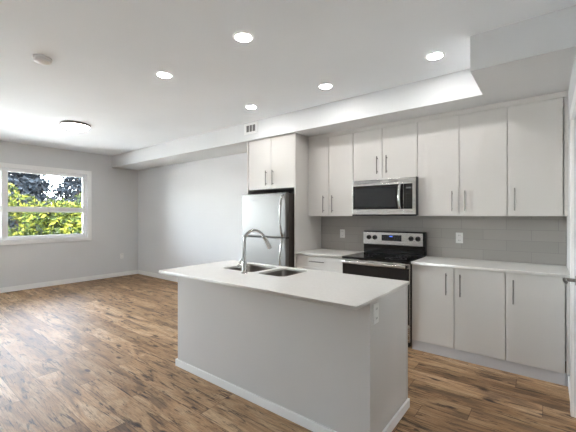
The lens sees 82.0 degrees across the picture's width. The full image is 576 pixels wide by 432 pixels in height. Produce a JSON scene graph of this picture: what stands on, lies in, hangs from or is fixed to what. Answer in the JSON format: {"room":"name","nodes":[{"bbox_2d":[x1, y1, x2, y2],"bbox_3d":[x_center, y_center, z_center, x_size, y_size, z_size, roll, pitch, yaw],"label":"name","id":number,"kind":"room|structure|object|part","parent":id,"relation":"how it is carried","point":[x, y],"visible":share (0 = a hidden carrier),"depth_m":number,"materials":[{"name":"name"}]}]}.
{"room":"kitchen","nodes":[
{"label":"kitchen","id":0,"kind":"room"},
{"bbox_2d":[0,140,137,287],"bbox_3d":[-5.463,0.013,5.716,0.150,2.747,6.270,0,0,38],"label":"wall","id":1,"kind":"structure","parent":0,"point":[114,190],"depth_m":7.10,"materials":[{"name":"paint"}]},
{"bbox_2d":[0,162,91,244],"bbox_3d":[-5.184,-0.220,6.018,0.118,1.489,2.936,0,0,38],"label":"window","id":2,"kind":"structure","parent":1,"relation":"in","point":[4,208],"depth_m":6.48,"materials":[{"name":"paint"}]},
{"bbox_3d":[-5.622,-0.497,5.501,0.041,0.678,1.325,0,0,38],"label":"sash","id":3,"kind":"part","parent":2,"relation":"part of","materials":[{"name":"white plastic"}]},
{"bbox_3d":[-5.622,0.152,5.501,0.041,0.490,1.325,0,0,38],"label":"sash","id":4,"kind":"part","parent":2,"relation":"part of","materials":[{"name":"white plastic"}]},
{"bbox_3d":[-5.202,-0.126,6.033,0.050,0.065,2.680,0,0,38],"label":"rail","id":5,"kind":"part","parent":2,"relation":"part of","materials":[{"name":"white plastic"}]},
{"bbox_3d":[-4.774,-0.497,6.584,0.041,0.678,1.285,0,0,38],"label":"sash","id":6,"kind":"part","parent":2,"relation":"part of","materials":[{"name":"white plastic"}]},
{"bbox_3d":[-4.774,0.152,6.584,0.041,0.490,1.285,0,0,38],"label":"sash","id":7,"kind":"part","parent":2,"relation":"part of","materials":[{"name":"white plastic"}]},
{"bbox_2d":[0,270,137,292],"bbox_3d":[-5.420,1.339,5.638,0.014,0.095,5.900,0,0,38],"label":"baseboard","id":8,"kind":"structure","parent":1,"relation":"attached to","point":[95,277],"depth_m":6.74,"materials":[{"name":"paint"}]},
{"bbox_2d":[138,152,276,277],"bbox_3d":[-1.847,0.013,6.728,4.298,2.747,0.220,0,0,38],"label":"wall","id":9,"kind":"structure","parent":0,"point":[190,213],"depth_m":6.68,"materials":[{"name":"paint"}]},
{"bbox_2d":[138,270,177,281],"bbox_3d":[-1.917,1.339,6.634,4.276,0.095,0.014,0,0,38],"label":"baseboard","id":10,"kind":"structure","parent":9,"relation":"attached to","point":[175,279],"depth_m":7.38,"materials":[{"name":"paint"}]},
{"bbox_2d":[249,133,293,191],"bbox_3d":[-0.092,-0.736,4.830,0.854,0.715,0.602,0,0,38],"label":"upper cabinet","id":11,"kind":"object","parent":9,"relation":"attached to","point":[271,160],"visible":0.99,"depth_m":4.60,"materials":[{"name":"white wood"}]},
{"bbox_3d":[-0.400,-0.735,4.749,0.421,0.712,0.019,0,0,38],"label":"door","id":12,"kind":"part","parent":11,"relation":"part of","materials":[{"name":"white wood"}]},
{"bbox_3d":[-0.072,-0.735,4.492,0.400,0.712,0.019,0,0,38],"label":"door","id":13,"kind":"part","parent":11,"relation":"part of","materials":[{"name":"white wood"}]},
{"bbox_2d":[0,0,575,155],"bbox_3d":[-1.781,-1.460,2.835,9.500,0.200,6.270,0,0,38],"label":"ceiling","id":14,"kind":"structure","parent":0,"point":[106,55],"depth_m":2.82,"materials":[{"name":"paint"}]},
{"bbox_2d":[32,54,52,64],"bbox_3d":[-2.116,-1.337,2.853,0.148,0.043,0.148,0,0,38],"label":"smoke detector","id":15,"kind":"object","parent":14,"relation":"attached to","point":[40,59],"visible":1,"depth_m":2.82,"materials":[{"name":"white plastic"}]},
{"bbox_2d":[60,121,90,131],"bbox_3d":[-3.140,-1.310,4.895,0.388,0.098,0.388,0,0,38],"label":"ceiling lamp","id":16,"kind":"object","parent":14,"relation":"attached to","point":[77,126],"visible":1,"depth_m":4.79,"materials":[{"name":"silver metal"}]},
{"bbox_2d":[156,72,172,78],"bbox_3d":[-1.193,-1.357,3.194,0.156,0.006,0.156,0,0,38],"label":"recessed light","id":17,"kind":"object","parent":14,"relation":"in","point":[166,75],"visible":1,"depth_m":3.19,"materials":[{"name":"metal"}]},
{"bbox_2d":[233,32,253,42],"bbox_3d":[-0.339,-1.357,2.519,0.156,0.006,0.156,0,0,38],"label":"recessed light","id":18,"kind":"object","parent":14,"relation":"in","point":[243,37],"visible":1,"depth_m":2.52,"materials":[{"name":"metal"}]},
{"bbox_2d":[245,105,256,108],"bbox_3d":[-0.459,-1.357,4.133,0.156,0.006,0.156,0,0,38],"label":"recessed light","id":19,"kind":"object","parent":14,"relation":"in","point":[247,106],"visible":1,"depth_m":4.12,"materials":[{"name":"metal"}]},
{"bbox_2d":[318,83,332,88],"bbox_3d":[0.396,-1.357,3.472,0.156,0.006,0.156,0,0,38],"label":"recessed light","id":20,"kind":"object","parent":14,"relation":"in","point":[325,85],"visible":1,"depth_m":3.47,"materials":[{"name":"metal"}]},
{"bbox_2d":[425,51,444,60],"bbox_3d":[1.250,-1.357,2.814,0.156,0.006,0.156,0,0,38],"label":"recessed light","id":21,"kind":"object","parent":14,"relation":"in","point":[434,55],"visible":1,"depth_m":2.80,"materials":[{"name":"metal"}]},
{"bbox_2d":[0,274,575,431],"bbox_3d":[-1.781,1.437,2.835,9.500,0.100,6.270,0,0,38],"label":"floor","id":22,"kind":"structure","parent":0,"point":[99,355],"depth_m":2.76,"materials":[{"name":"brown wood"}]},
{"bbox_2d":[247,142,272,194],"bbox_3d":[-0.425,0.146,5.115,0.019,2.481,0.565,0,0,38],"label":"panel","id":23,"kind":"object","parent":22,"relation":"on","point":[248,191],"visible":0.14,"depth_m":4.90,"materials":[{"name":"white wood"}]},
{"bbox_2d":[242,192,293,266],"bbox_3d":[-0.159,0.530,4.776,0.813,1.690,0.752,0,0,38],"label":"fridge","id":24,"kind":"object","parent":22,"relation":"on","point":[272,214],"visible":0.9,"depth_m":4.45,"materials":[{"name":"silver metal"}]},
{"bbox_3d":[-0.327,-0.014,4.562,0.813,0.586,0.068,0,0,38],"label":"freezer door","id":25,"kind":"part","parent":24,"relation":"part of","materials":[{"name":"silver metal"}]},
{"bbox_3d":[-0.327,0.797,4.562,0.813,1.009,0.068,0,0,38],"label":"door","id":26,"kind":"part","parent":24,"relation":"part of","materials":[{"name":"silver metal"}]},
{"bbox_3d":[-0.089,-0.008,4.290,0.027,0.554,0.073,0,0,38],"label":"handle","id":27,"kind":"part","parent":24,"relation":"part of","materials":[{"name":"silver metal"}]},
{"bbox_3d":[-0.089,0.573,4.290,0.027,0.542,0.073,0,0,38],"label":"handle","id":28,"kind":"part","parent":24,"relation":"part of","materials":[{"name":"silver metal"}]},
{"bbox_2d":[175,276,409,431],"bbox_3d":[-0.079,0.945,2.740,1.931,0.884,0.671,0,0,38],"label":"kitchen island","id":29,"kind":"object","parent":22,"relation":"on","point":[318,367],"visible":0.71,"depth_m":2.26,"materials":[{"name":"paint"}]},
{"bbox_2d":[159,260,409,309],"bbox_3d":[-0.124,0.491,2.688,1.915,0.021,0.866,0,0,38],"label":"island countertop","id":30,"kind":"structure","parent":29,"relation":"on","point":[348,291],"depth_m":2.40,"materials":[{"name":"white stone"}]},
{"bbox_2d":[238,229,271,273],"bbox_3d":[-0.279,0.295,2.809,0.295,0.372,0.073,0,0,-14],"label":"faucet","id":31,"kind":"object","parent":30,"relation":"on","point":[243,265],"visible":1,"depth_m":2.77,"materials":[{"name":"silver metal"}]},
{"bbox_2d":[231,266,302,276],"bbox_3d":[-0.213,0.605,2.986,0.763,0.203,0.408,0,0,38],"label":"sink","id":32,"kind":"object","parent":30,"relation":"in","point":[282,273],"visible":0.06,"depth_m":3.07,"materials":[{"name":"silver metal"}]},
{"bbox_3d":[-0.349,0.605,3.092,0.418,0.203,0.408,0,0,38],"label":"bowl","id":33,"kind":"part","parent":32,"relation":"part of","materials":[{"name":"silver metal"}]},
{"bbox_3d":[-0.040,0.590,2.850,0.323,0.173,0.408,0,0,38],"label":"bowl","id":34,"kind":"part","parent":32,"relation":"part of","materials":[{"name":"silver metal"}]},
{"bbox_3d":[-0.080,1.356,2.739,1.931,0.062,0.668,0,0,38],"label":"island baseboard","id":35,"kind":"part","parent":29,"relation":"part of","materials":[{"name":"paint"}]},
{"bbox_2d":[373,302,378,324],"bbox_3d":[0.524,0.579,1.967,0.008,0.118,0.072,0,0,38],"label":"wall outlet","id":36,"kind":"object","parent":29,"relation":"attached to","point":[375,306],"visible":1,"depth_m":1.96,"materials":[{"name":"plastic"}]},
{"bbox_3d":[0.667,0.945,2.169,0.014,0.884,0.616,0,0,38],"label":"panel","id":37,"kind":"part","parent":29,"relation":"part of","materials":[{"name":"white paint"}]},
{"bbox_2d":[294,133,320,267],"bbox_3d":[0.286,0.146,4.604,0.019,2.481,0.635,0,0,38],"label":"panel","id":38,"kind":"object","parent":22,"relation":"on","point":[307,229],"visible":0.5,"depth_m":4.47,"materials":[{"name":"white wood"}]},
{"bbox_2d":[297,254,342,272],"bbox_3d":[0.566,0.943,4.377,0.699,0.888,0.646,0,0,38],"label":"base cabinet","id":39,"kind":"object","parent":22,"relation":"on","point":[321,263],"visible":0.23,"depth_m":4.14,"materials":[{"name":"white wood"}]},
{"bbox_3d":[0.397,0.811,4.160,0.694,0.312,0.019,0,0,38],"label":"drawer","id":40,"kind":"part","parent":39,"relation":"part of","materials":[{"name":"white wood"}]},
{"bbox_2d":[296,248,363,257],"bbox_3d":[0.570,0.485,4.382,0.700,0.025,0.632,0,0,38],"label":"countertop","id":41,"kind":"structure","parent":39,"relation":"on","point":[337,253],"depth_m":4.29,"materials":[{"name":"white stone"}]},
{"bbox_2d":[342,230,426,346],"bbox_3d":[1.122,0.789,3.879,0.784,1.196,0.687,0,0,38],"label":"range","id":42,"kind":"object","parent":22,"relation":"on","point":[392,265],"visible":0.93,"depth_m":3.84,"materials":[{"name":"black metal"}]},
{"bbox_3d":[0.917,0.528,3.621,0.739,0.034,0.023,0,0,38],"label":"handle","id":43,"kind":"part","parent":42,"relation":"part of","materials":[{"name":"silver metal"}]},
{"bbox_3d":[0.946,0.837,3.655,0.772,0.576,0.005,0,0,38],"label":"door glass","id":44,"kind":"part","parent":42,"relation":"part of","materials":[{"name":"black glass"}]},
{"bbox_3d":[0.958,0.820,3.670,0.776,0.645,0.037,0,0,38],"label":"oven door","id":45,"kind":"part","parent":42,"relation":"part of","materials":[{"name":"silver metal"}]},
{"bbox_2d":[342,252,424,263],"bbox_3d":[1.116,0.481,3.871,0.784,0.024,0.568,0,0,38],"label":"cooktop","id":46,"kind":"object","parent":42,"relation":"in","point":[377,257],"depth_m":3.79,"materials":[{"name":"black glass"}]},
{"bbox_3d":[1.284,0.282,4.106,0.748,0.154,0.013,0,0,38],"label":"control panel","id":47,"kind":"part","parent":42,"relation":"part of","materials":[{"name":"silver metal"}]},
{"bbox_3d":[1.296,0.415,4.101,0.760,0.100,0.005,0,0,38],"label":"backguard glass","id":48,"kind":"part","parent":42,"relation":"part of","materials":[{"name":"black glass"}]},
{"bbox_3d":[0.959,1.230,3.671,0.776,0.165,0.033,0,0,38],"label":"storage drawer","id":49,"kind":"part","parent":42,"relation":"part of","materials":[{"name":"silver metal"}]},
{"bbox_2d":[412,264,505,370],"bbox_3d":[1.786,0.943,3.422,0.820,0.888,0.646,0,0,38],"label":"base cabinet","id":50,"kind":"object","parent":22,"relation":"on","point":[458,313],"visible":0.9,"depth_m":3.17,"materials":[{"name":"white wood"}]},
{"bbox_3d":[1.453,0.893,3.333,0.398,0.784,0.019,0,0,38],"label":"door","id":51,"kind":"part","parent":50,"relation":"part of","materials":[{"name":"white wood"}]},
{"bbox_3d":[1.639,0.663,3.152,0.012,0.211,0.039,0,0,38],"label":"handle","id":52,"kind":"part","parent":50,"relation":"part of","materials":[{"name":"silver metal"}]},
{"bbox_3d":[1.776,0.893,3.081,0.410,0.784,0.019,0,0,38],"label":"door","id":53,"kind":"part","parent":50,"relation":"part of","materials":[{"name":"white wood"}]},
{"bbox_2d":[411,256,569,277],"bbox_3d":[1.963,0.485,3.292,1.257,0.025,0.632,0,0,38],"label":"countertop","id":54,"kind":"structure","parent":50,"relation":"on","point":[475,264],"depth_m":3.16,"materials":[{"name":"white stone"}]},
{"bbox_2d":[506,272,569,385],"bbox_3d":[2.282,0.943,3.034,0.438,0.888,0.646,0,0,38],"label":"base cabinet","id":55,"kind":"object","parent":22,"relation":"on","point":[535,304],"visible":0.88,"depth_m":2.80,"materials":[{"name":"white wood"}]},
{"bbox_3d":[1.970,0.663,2.893,0.012,0.211,0.039,0,0,38],"label":"handle","id":56,"kind":"part","parent":55,"relation":"part of","materials":[{"name":"silver metal"}]},
{"bbox_2d":[112,5,575,169],"bbox_3d":[-0.854,-1.228,5.077,7.897,0.265,1.297,0,0,38],"label":"soffit","id":57,"kind":"structure","parent":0,"point":[458,90],"depth_m":3.22,"materials":[{"name":"paint"}]},
{"bbox_2d":[244,121,257,134],"bbox_3d":[-0.535,-1.265,4.777,0.268,0.160,0.009,0,0,38],"label":"ceiling vent","id":58,"kind":"object","parent":57,"relation":"in","point":[250,128],"visible":1,"depth_m":4.77,"materials":[{"name":"metal"}]},
{"bbox_2d":[277,106,565,360],"bbox_3d":[1.284,0.013,4.322,3.598,2.747,0.150,0,0,38],"label":"wall","id":59,"kind":"structure","parent":0,"point":[291,192],"depth_m":3.17,"materials":[{"name":"paint"}]},
{"bbox_2d":[308,133,352,215],"bbox_3d":[0.642,-0.520,4.482,0.682,1.042,0.387,0,0,38],"label":"upper cabinet","id":60,"kind":"object","parent":59,"relation":"attached to","point":[330,159],"visible":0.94,"depth_m":4.35,"materials":[{"name":"white wood"}]},
{"bbox_3d":[0.413,-0.519,4.476,0.324,1.039,0.019,0,0,38],"label":"door","id":61,"kind":"part","parent":60,"relation":"part of","materials":[{"name":"white wood"}]},
{"bbox_3d":[0.682,-0.519,4.265,0.347,1.039,0.019,0,0,38],"label":"door","id":62,"kind":"part","parent":60,"relation":"part of","materials":[{"name":"white wood"}]},
{"bbox_2d":[308,90,567,140],"bbox_3d":[1.461,-1.069,3.856,2.744,0.051,0.326,0,0,38],"label":"cabinet filler","id":63,"kind":"object","parent":60,"relation":"on","point":[562,94],"visible":0.43,"depth_m":3.44,"materials":[{"name":"white wood"}]},
{"bbox_2d":[353,122,417,180],"bbox_3d":[1.219,-0.738,4.030,0.782,0.606,0.387,0,0,38],"label":"upper cabinet","id":64,"kind":"object","parent":59,"relation":"attached to","point":[388,152],"visible":0.77,"depth_m":3.88,"materials":[{"name":"white wood"}]},
{"bbox_3d":[0.970,-0.738,4.040,0.372,0.603,0.019,0,0,38],"label":"door","id":65,"kind":"part","parent":64,"relation":"part of","materials":[{"name":"white wood"}]},
{"bbox_2d":[352,176,417,215],"bbox_3d":[1.198,-0.216,3.974,0.770,0.430,0.464,0,0,38],"label":"microwave","id":66,"kind":"object","parent":64,"relation":"attached to","point":[390,196],"visible":0.99,"depth_m":3.81,"materials":[{"name":"silver metal"}]},
{"bbox_3d":[1.048,-0.197,3.897,0.627,0.358,0.030,0,0,38],"label":"door","id":67,"kind":"part","parent":66,"relation":"part of","materials":[{"name":"silver metal"}]},
{"bbox_3d":[1.044,-0.220,3.881,0.612,0.282,0.005,0,0,38],"label":"door glass","id":68,"kind":"part","parent":66,"relation":"part of","materials":[{"name":"black glass"}]},
{"bbox_3d":[1.105,-0.009,3.854,0.770,0.016,0.029,0,0,38],"label":"trim","id":69,"kind":"part","parent":66,"relation":"part of","materials":[{"name":"silver metal"}]},
{"bbox_3d":[1.239,-0.220,3.688,0.032,0.288,0.065,0,0,38],"label":"handle","id":70,"kind":"part","parent":66,"relation":"part of","materials":[{"name":"silver metal"}]},
{"bbox_3d":[1.325,-0.220,3.660,0.095,0.282,0.006,0,0,38],"label":"control panel","id":71,"kind":"part","parent":66,"relation":"part of","materials":[{"name":"black glass"}]},
{"bbox_3d":[1.349,-0.197,3.662,0.134,0.358,0.030,0,0,38],"label":"control frame","id":72,"kind":"part","parent":66,"relation":"part of","materials":[{"name":"silver metal"}]},
{"bbox_3d":[1.405,-0.225,3.618,0.006,0.413,0.029,0,0,38],"label":"trim","id":73,"kind":"part","parent":66,"relation":"part of","materials":[{"name":"silver metal"}]},
{"bbox_3d":[1.149,-0.605,3.865,0.012,0.207,0.039,0,0,38],"label":"handle","id":74,"kind":"part","parent":64,"relation":"part of","materials":[{"name":"silver metal"}]},
{"bbox_3d":[1.278,-0.738,3.799,0.399,0.603,0.019,0,0,38],"label":"door","id":75,"kind":"part","parent":64,"relation":"part of","materials":[{"name":"white wood"}]},
{"bbox_2d":[321,216,566,265],"bbox_3d":[1.569,0.237,3.997,2.747,0.470,0.008,0,0,38],"label":"tile backsplash","id":76,"kind":"structure","parent":59,"relation":"attached to","point":[523,239],"depth_m":3.63,"materials":[{"name":"grey tile"}]},
{"bbox_2d":[340,229,344,237],"bbox_3d":[0.759,0.245,4.622,0.072,0.118,0.008,0,0,38],"label":"wall outlet","id":77,"kind":"object","parent":76,"relation":"attached to","point":[342,231],"visible":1,"depth_m":4.62,"materials":[{"name":"plastic"}]},
{"bbox_2d":[456,232,462,242],"bbox_3d":[1.921,0.245,3.713,0.072,0.118,0.008,0,0,38],"label":"wall outlet","id":78,"kind":"object","parent":76,"relation":"attached to","point":[459,236],"visible":1,"depth_m":3.71,"materials":[{"name":"plastic"}]},
{"bbox_2d":[418,107,507,215],"bbox_3d":[1.856,-0.520,3.532,0.832,1.042,0.387,0,0,38],"label":"upper cabinet","id":79,"kind":"object","parent":59,"relation":"attached to","point":[463,159],"visible":0.99,"depth_m":3.38,"materials":[{"name":"white wood"}]},
{"bbox_3d":[1.603,-0.519,3.545,0.413,1.039,0.019,0,0,38],"label":"door","id":80,"kind":"part","parent":79,"relation":"part of","materials":[{"name":"white wood"}]},
{"bbox_3d":[1.931,-0.519,3.288,0.408,1.039,0.019,0,0,38],"label":"door","id":81,"kind":"part","parent":79,"relation":"part of","materials":[{"name":"white wood"}]},
{"bbox_2d":[508,97,567,215],"bbox_3d":[2.359,-0.520,3.139,0.444,1.042,0.387,0,0,38],"label":"upper cabinet","id":82,"kind":"object","parent":59,"relation":"attached to","point":[535,129],"visible":1,"depth_m":3.01,"materials":[{"name":"white wood"}]},
{"bbox_2d":[567,49,575,417],"bbox_3d":[1.387,0.013,0.355,1.453,2.747,6.270,0,0,38],"label":"wall","id":83,"kind":"structure","parent":0,"point":[572,85],"depth_m":2.28,"materials":[{"name":"paint"}]},
{"bbox_2d":[568,376,569,397],"bbox_3d":[1.775,1.339,2.040,0.013,0.095,1.600,0,0,38],"label":"baseboard","id":84,"kind":"structure","parent":83,"relation":"attached to","point":[568,376],"depth_m":2.61,"materials":[{"name":"paint"}]},
{"bbox_2d":[563,86,575,416],"bbox_3d":[1.712,0.317,1.962,0.115,2.140,1.000,0,0,38],"label":"door","id":85,"kind":"structure","parent":83,"relation":"in","point":[571,279],"depth_m":2.29,"materials":[{"name":"paint"}]},
{"bbox_3d":[1.876,0.432,2.202,0.077,0.064,0.153,0,0,38],"label":"handle","id":86,"kind":"part","parent":85,"relation":"part of","materials":[{"name":"silver metal"}]},
{"bbox_3d":[1.711,0.317,1.962,0.018,2.140,1.000,0,0,38],"label":"casing","id":87,"kind":"part","parent":85,"relation":"part of","materials":[{"name":"paint"}]},
{"label":"outside","id":88,"kind":"structure","parent":0,"visible":0},
{"bbox_3d":[-22.115,1.737,26.829,52.100,0.200,65.000,0,0,38],"label":"ground","id":89,"kind":"structure","parent":88,"visible":0},
{"bbox_2d":[8,182,41,235],"bbox_3d":[-9.127,0.278,10.185,2.617,2.773,2.833,0,0,38],"label":"shrub","id":90,"kind":"object","parent":89,"relation":"on","point":[10,197],"visible":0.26,"depth_m":10.73,"materials":[{"name":"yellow plant"}]},
{"bbox_2d":[8,172,54,235],"bbox_3d":[-12.114,-1.979,14.964,3.220,7.237,3.244,0,0,38],"label":"evergreen tree","id":91,"kind":"object","parent":89,"relation":"on","point":[26,183],"visible":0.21,"depth_m":14.36,"materials":[{"name":"green plant"}]},
{"bbox_2d":[22,174,51,225],"bbox_3d":[-17.889,-2.843,22.609,4.224,8.964,4.281,0,0,38],"label":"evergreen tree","id":92,"kind":"object","parent":89,"relation":"on","point":[47,194],"visible":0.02,"depth_m":22.79,"materials":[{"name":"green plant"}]},
{"bbox_2d":[18,197,81,235],"bbox_3d":[-6.516,0.560,9.681,2.094,2.284,2.205,0,0,4],"label":"shrub","id":93,"kind":"object","parent":89,"relation":"on","point":[58,223],"visible":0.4,"depth_m":9.10,"materials":[{"name":"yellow plant"}]},
{"bbox_2d":[46,176,81,206],"bbox_3d":[-12.956,-2.164,20.555,3.921,7.607,3.945,0,0,33],"label":"evergreen tree","id":94,"kind":"object","parent":89,"relation":"on","point":[63,191],"visible":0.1,"depth_m":19.69,"materials":[{"name":"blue plant"}]},
{"bbox_2d":[72,193,81,214],"bbox_3d":[-7.333,0.336,12.656,2.783,2.682,2.739,0,0,35],"label":"shrub","id":95,"kind":"object","parent":89,"relation":"on","point":[78,197],"visible":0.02,"depth_m":12.08,"materials":[{"name":"green plant"}]}
]}

